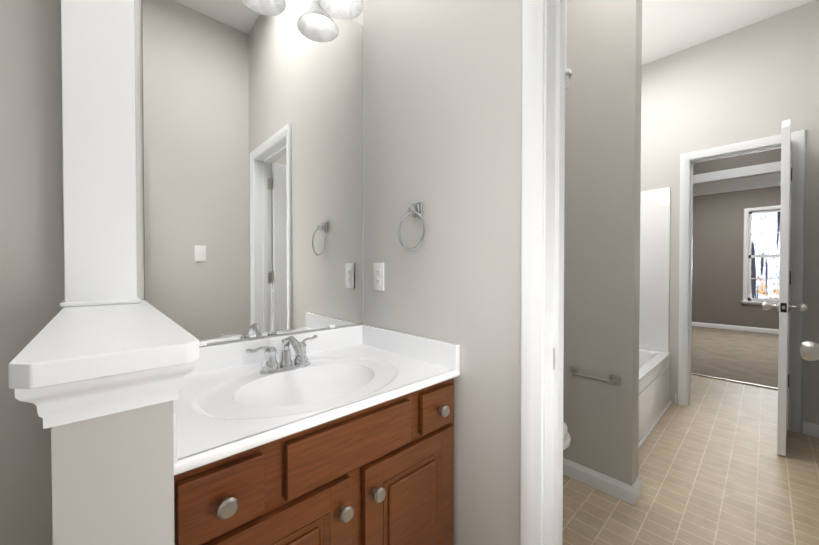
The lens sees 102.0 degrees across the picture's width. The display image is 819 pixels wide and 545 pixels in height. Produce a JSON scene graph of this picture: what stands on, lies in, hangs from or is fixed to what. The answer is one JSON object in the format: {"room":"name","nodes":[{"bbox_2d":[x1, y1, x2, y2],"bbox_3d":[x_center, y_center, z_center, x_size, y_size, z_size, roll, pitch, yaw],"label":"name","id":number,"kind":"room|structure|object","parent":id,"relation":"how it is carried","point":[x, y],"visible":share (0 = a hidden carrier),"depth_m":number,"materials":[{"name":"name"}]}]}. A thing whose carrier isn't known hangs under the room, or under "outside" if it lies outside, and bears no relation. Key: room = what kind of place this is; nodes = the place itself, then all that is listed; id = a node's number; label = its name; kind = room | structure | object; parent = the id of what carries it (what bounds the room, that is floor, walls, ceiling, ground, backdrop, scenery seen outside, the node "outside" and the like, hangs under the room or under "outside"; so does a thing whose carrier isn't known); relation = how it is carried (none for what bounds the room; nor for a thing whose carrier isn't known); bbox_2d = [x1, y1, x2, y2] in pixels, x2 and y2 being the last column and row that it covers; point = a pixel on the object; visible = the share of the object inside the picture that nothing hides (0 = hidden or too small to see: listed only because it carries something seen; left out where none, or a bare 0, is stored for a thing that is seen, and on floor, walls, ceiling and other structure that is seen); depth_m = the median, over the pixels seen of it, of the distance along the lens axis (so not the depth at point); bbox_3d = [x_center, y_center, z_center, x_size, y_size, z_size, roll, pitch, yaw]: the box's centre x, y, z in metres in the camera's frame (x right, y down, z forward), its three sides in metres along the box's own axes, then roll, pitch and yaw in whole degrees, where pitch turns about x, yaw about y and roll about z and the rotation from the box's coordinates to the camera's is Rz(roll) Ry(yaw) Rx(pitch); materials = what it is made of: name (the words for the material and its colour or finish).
{"room":"bathroom","nodes":[
{"label":"bathroom","id":0,"kind":"room"},
{"bbox_2d":[51,400,173,544],"bbox_3d":[-0.585,0.624,0.656,0.109,1.031,0.690,-1,1,-43],"label":"wall","id":1,"kind":"structure","parent":0,"point":[112,479],"depth_m":0.40,"materials":[{"name":"grey paint"}]},
{"bbox_2d":[8,300,198,428],"bbox_3d":[-0.568,0.123,0.631,0.158,0.080,0.739,-1,1,-43],"label":"post cap","id":2,"kind":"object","parent":1,"relation":"on","point":[67,365],"depth_m":0.39,"materials":[{"name":"white paint"}]},
{"bbox_2d":[59,0,140,307],"bbox_3d":[-0.791,-0.876,0.843,0.148,1.914,0.107,-1,1,-43],"label":"post","id":3,"kind":"object","parent":2,"relation":"on","point":[98,137],"visible":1,"depth_m":0.81,"materials":[{"name":"white paint"}]},
{"bbox_2d":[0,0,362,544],"bbox_3d":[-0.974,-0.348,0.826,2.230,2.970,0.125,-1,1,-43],"label":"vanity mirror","id":4,"kind":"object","parent":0,"point":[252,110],"depth_m":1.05,"materials":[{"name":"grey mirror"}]},
{"bbox_2d":[318,0,363,19],"bbox_3d":[-0.435,-1.127,1.117,0.702,0.190,0.186,-1,1,-43],"label":"sconce","id":5,"kind":"object","parent":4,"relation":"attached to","point":[345,9],"visible":1,"depth_m":1.32,"materials":[{"name":"white glass"}]},
{"bbox_2d":[363,0,521,544],"bbox_3d":[0.333,-0.350,0.973,0.115,2.970,1.888,-1,1,-43],"label":"wall","id":6,"kind":"structure","parent":0,"point":[442,110],"depth_m":1.07,"materials":[{"name":"grey paint"}]},
{"bbox_2d":[373,263,383,290],"bbox_3d":[-0.129,0.017,1.384,0.008,0.115,0.070,-1,1,-43],"label":"outlet","id":7,"kind":"object","parent":6,"relation":"attached to","point":[378,276],"visible":1,"depth_m":1.38,"materials":[{"name":"white plastic"}]},
{"bbox_2d":[398,202,425,249],"bbox_3d":[0.017,-0.166,1.197,0.044,0.174,0.141,-1,1,-43],"label":"towel ring","id":8,"kind":"object","parent":6,"relation":"attached to","point":[415,210],"visible":1,"depth_m":1.19,"materials":[{"name":"silver metal"}]},
{"bbox_2d":[520,0,565,544],"bbox_3d":[0.601,0.125,0.690,0.152,2.027,0.719,-1,1,-43],"label":"door frame","id":9,"kind":"structure","parent":6,"relation":"attached to","point":[542,252],"depth_m":0.88,"materials":[{"name":"white paint"}]},
{"bbox_2d":[553,348,554,368],"bbox_3d":[0.402,0.235,0.912,0.027,0.058,0.002,-1,1,-43],"label":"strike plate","id":10,"kind":"structure","parent":9,"relation":"attached to","point":[553,358],"depth_m":0.90,"materials":[{"name":"silver metal"}]},
{"bbox_2d":[563,0,641,485],"bbox_3d":[0.831,-0.362,1.965,0.115,2.970,0.880,-1,1,-43],"label":"wall","id":11,"kind":"structure","parent":0,"point":[602,198],"depth_m":1.71,"materials":[{"name":"grey paint"}]},
{"bbox_2d":[565,0,571,87],"bbox_3d":[0.752,-1.400,2.012,0.151,0.756,0.485,-1,1,-43],"label":"window","id":12,"kind":"structure","parent":11,"relation":"in","point":[568,72],"depth_m":1.83,"materials":[{"name":"white paint"}]},
{"bbox_2d":[569,366,620,385],"bbox_3d":[0.949,0.541,1.719,0.061,0.048,0.242,-1,1,-43],"label":"toilet paper holder","id":13,"kind":"object","parent":11,"relation":"attached to","point":[613,380],"visible":1,"depth_m":1.68,"materials":[{"name":"silver metal"}]},
{"bbox_2d":[563,458,638,505],"bbox_3d":[0.806,1.082,1.930,0.036,0.083,0.864,-1,1,-43],"label":"baseboard","id":14,"kind":"structure","parent":11,"relation":"attached to","point":[627,493],"depth_m":1.70,"materials":[{"name":"white paint"}]},
{"bbox_2d":[562,374,818,544],"bbox_3d":[0.919,1.178,1.536,5.945,0.100,1.888,-1,1,-43],"label":"floor","id":15,"kind":"structure","parent":0,"point":[714,468],"depth_m":1.75,"materials":[{"name":"beige tile"}]},
{"bbox_2d":[173,324,459,544],"bbox_3d":[-0.297,0.670,1.005,0.780,0.930,0.570,-1,1,-43],"label":"bathroom vanity","id":16,"kind":"object","parent":15,"relation":"on","point":[340,436],"visible":0.96,"depth_m":0.85,"materials":[{"name":"brown wood"}]},
{"bbox_2d":[563,422,570,450],"bbox_3d":[0.426,0.741,1.683,0.420,0.830,0.738,-1,1,-43],"label":"toilet","id":17,"kind":"object","parent":15,"relation":"on","point":[566,439],"visible":0.02,"depth_m":1.45,"materials":[{"name":"white ceramic"}]},
{"bbox_2d":[638,187,671,448],"bbox_3d":[1.411,0.200,2.581,1.564,1.850,0.776,-1,1,-43],"label":"bathtub","id":18,"kind":"object","parent":15,"relation":"on","point":[655,402],"visible":0.08,"depth_m":2.88,"materials":[{"name":"white plastic"}]},
{"bbox_2d":[691,373,777,389],"bbox_3d":[3.231,1.098,3.407,0.030,0.014,1.060,-1,1,-43],"label":"trim","id":19,"kind":"structure","parent":15,"relation":"on","point":[735,381],"depth_m":3.33,"materials":[{"name":"silver metal"}]},
{"bbox_2d":[642,0,814,64],"bbox_3d":[0.555,-1.887,1.159,4.950,0.100,1.888,-1,1,-43],"label":"ceiling","id":20,"kind":"structure","parent":0,"point":[669,27],"depth_m":2.43,"materials":[{"name":"white paint"}]},
{"bbox_2d":[641,0,818,432],"bbox_3d":[2.326,-0.373,2.823,0.115,2.970,1.888,-1,1,-43],"label":"wall","id":21,"kind":"structure","parent":0,"point":[758,80],"depth_m":2.52,"materials":[{"name":"grey paint"}]},
{"bbox_2d":[678,130,804,432],"bbox_3d":[2.548,0.064,2.590,0.152,2.102,0.674,-1,1,-43],"label":"door frame","id":22,"kind":"structure","parent":21,"relation":"attached to","point":[797,197],"depth_m":2.43,"materials":[{"name":"white paint"}]},
{"bbox_2d":[761,119,807,455],"bbox_3d":[2.464,0.096,2.187,0.555,2.028,0.191,-1,1,-43],"label":"bedroom door","id":23,"kind":"structure","parent":21,"relation":"in","point":[783,306],"depth_m":2.01,"materials":[{"name":"white paint"}]},
{"bbox_2d":[691,326,778,387],"bbox_3d":[4.606,1.131,4.862,3.985,0.112,5.000,-1,1,-43],"label":"floor carpet","id":24,"kind":"object","parent":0,"point":[745,356],"visible":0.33,"depth_m":4.32,"materials":[{"name":"beige carpet"}]},
{"bbox_2d":[692,186,780,328],"bbox_3d":[6.024,-0.304,6.161,0.115,2.750,5.030,-1,1,-43],"label":"wall","id":25,"kind":"structure","parent":0,"point":[717,258],"depth_m":6.18,"materials":[{"name":"grey paint"}]},
{"bbox_2d":[692,322,778,333],"bbox_3d":[5.976,1.018,6.133,0.014,0.083,4.800,-1,1,-43],"label":"baseboard","id":26,"kind":"structure","parent":25,"relation":"attached to","point":[721,326],"depth_m":6.08,"materials":[{"name":"white paint"}]},
{"bbox_2d":[741,205,780,304],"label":"window","id":27,"kind":"structure","parent":25,"relation":"in","point":[747,257],"depth_m":5.98,"materials":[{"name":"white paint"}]},
{"bbox_2d":[693,171,780,195],"bbox_3d":[3.509,-0.952,3.640,0.748,0.012,1.058,-1,1,-43],"label":"ceiling soffit","id":28,"kind":"structure","parent":0,"point":[772,179],"depth_m":3.56,"materials":[{"name":"white paint"}]},
{"bbox_2d":[693,148,780,176],"bbox_3d":[3.420,-0.274,3.743,0.750,2.750,4.800,-1,1,-43],"label":"wall","id":29,"kind":"structure","parent":0,"point":[758,158],"depth_m":3.31,"materials":[{"name":"grey paint"}]},
{"bbox_2d":[693,161,780,183],"bbox_3d":[3.227,0.030,3.390,0.018,2.150,1.240,-1,1,-43],"label":"door frame","id":30,"kind":"structure","parent":29,"relation":"attached to","point":[742,172],"depth_m":3.31,"materials":[{"name":"white paint"}]},
{"bbox_2d":[800,341,818,360],"bbox_3d":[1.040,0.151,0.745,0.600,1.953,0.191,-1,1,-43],"label":"door knob","id":31,"kind":"object","parent":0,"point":[809,350],"depth_m":0.94,"materials":[{"name":"silver metal"}]}
]}

